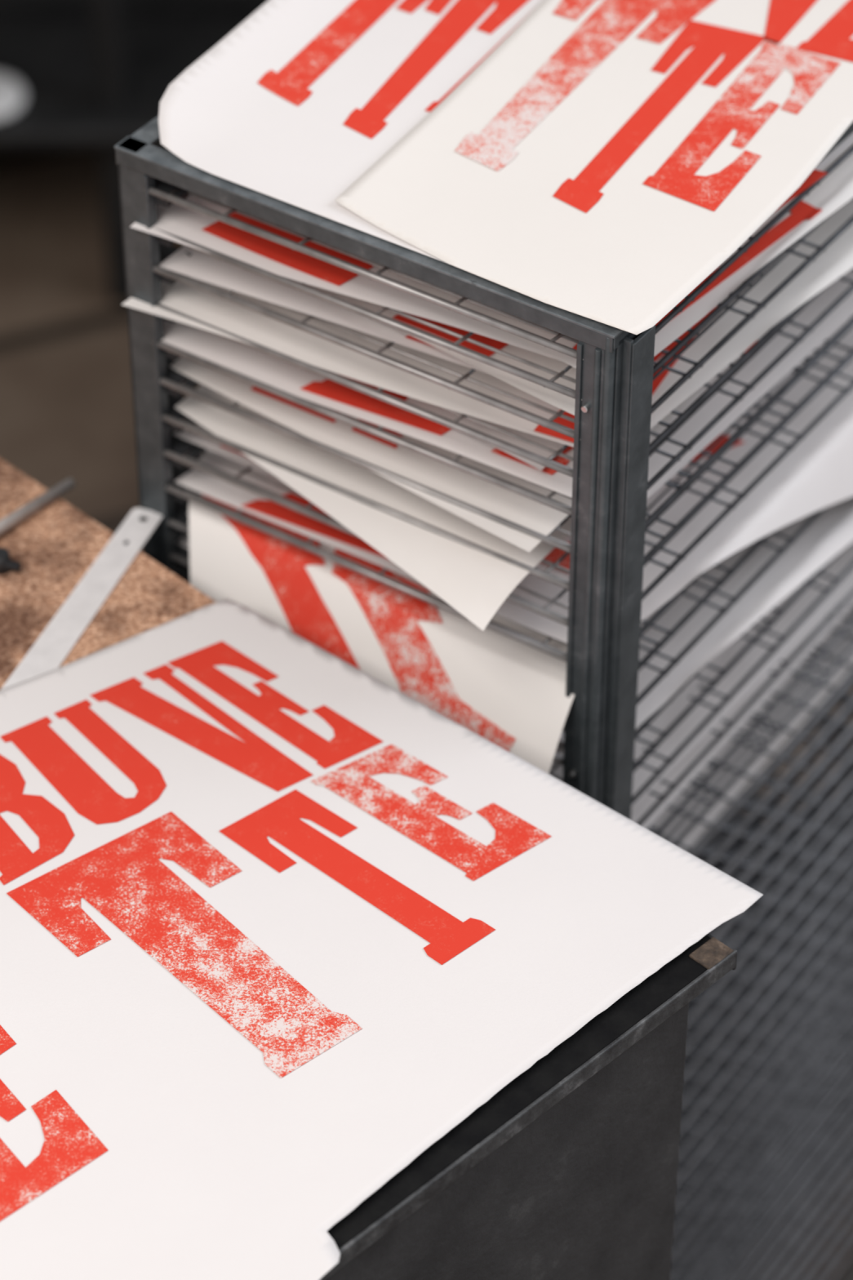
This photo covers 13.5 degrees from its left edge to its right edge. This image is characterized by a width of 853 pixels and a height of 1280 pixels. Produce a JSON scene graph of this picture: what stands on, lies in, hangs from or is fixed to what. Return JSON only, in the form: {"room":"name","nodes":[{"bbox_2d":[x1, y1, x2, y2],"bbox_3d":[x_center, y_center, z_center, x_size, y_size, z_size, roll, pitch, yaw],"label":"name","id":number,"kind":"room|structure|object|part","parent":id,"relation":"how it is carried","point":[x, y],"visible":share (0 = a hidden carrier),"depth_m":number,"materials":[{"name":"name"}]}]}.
{"room":"print shop","nodes":[
{"label":"print shop","id":0,"kind":"room"},
{"bbox_2d":[0,148,852,1279],"bbox_3d":[0.000,0.396,3.596,8.000,0.050,8.000,0,40,0],"label":"floor","id":1,"kind":"structure","parent":0,"point":[66,400],"depth_m":4.45,"materials":[{"name":"concrete"}]},
{"bbox_2d":[0,0,268,303],"bbox_3d":[-0.425,-1.028,4.555,1.350,0.900,0.900,0,40,0],"label":"press","id":2,"kind":"object","parent":1,"relation":"on","point":[74,73],"visible":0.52,"depth_m":4.42,"materials":[{"name":"black metal"}]},
{"bbox_2d":[0,458,737,1279],"bbox_3d":[-0.541,0.564,2.509,0.950,1.090,1.100,-33,50,-33],"label":"worktable","id":3,"kind":"object","parent":1,"relation":"on","point":[569,1171],"visible":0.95,"depth_m":2.11,"materials":[{"name":"black paint"}]},
{"bbox_2d":[0,477,75,575],"bbox_3d":[-0.308,-0.043,2.374,0.046,0.014,0.241,30,48,31],"label":"tool","id":4,"kind":"object","parent":3,"relation":"on","point":[6,565],"visible":1,"depth_m":2.42,"materials":[{"name":"metal"}]},
{"bbox_2d":[0,507,162,689],"bbox_3d":[-0.230,-0.017,2.353,0.026,0.001,0.235,14,42,16],"label":"ruler","id":5,"kind":"object","parent":3,"relation":"on","point":[57,640],"visible":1,"depth_m":2.36,"materials":[{"name":"metal"}]},
{"bbox_2d":[0,599,763,1279],"bbox_3d":[-0.249,0.222,2.065,0.546,0.003,0.750,29,48,30],"label":"poster","id":6,"kind":"object","parent":3,"relation":"on","point":[276,922],"visible":1,"depth_m":2.12,"materials":[{"name":"white paper"}]},
{"bbox_3d":[-0.542,0.154,2.164,1.099,0.013,0.948,33,50,33],"label":"panel","id":7,"kind":"part","parent":3,"relation":"part of","materials":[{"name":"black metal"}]},
{"bbox_2d":[114,115,852,1279],"bbox_3d":[0.177,0.077,2.865,0.376,1.379,0.783,23,45,25],"label":"drying rack","id":8,"kind":"object","parent":1,"relation":"on","point":[784,1012],"visible":0.29,"depth_m":2.38,"materials":[{"name":"metal"}]},
{"bbox_2d":[158,0,852,334],"bbox_3d":[0.173,-0.523,2.491,0.482,0.020,0.961,21,44,23],"label":"poster","id":9,"kind":"object","parent":8,"relation":"on","point":[605,158],"depth_m":2.27,"materials":[{"name":"white paper"}]},
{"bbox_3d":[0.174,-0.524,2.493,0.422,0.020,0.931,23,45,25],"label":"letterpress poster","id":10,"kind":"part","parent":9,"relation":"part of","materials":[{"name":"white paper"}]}
]}

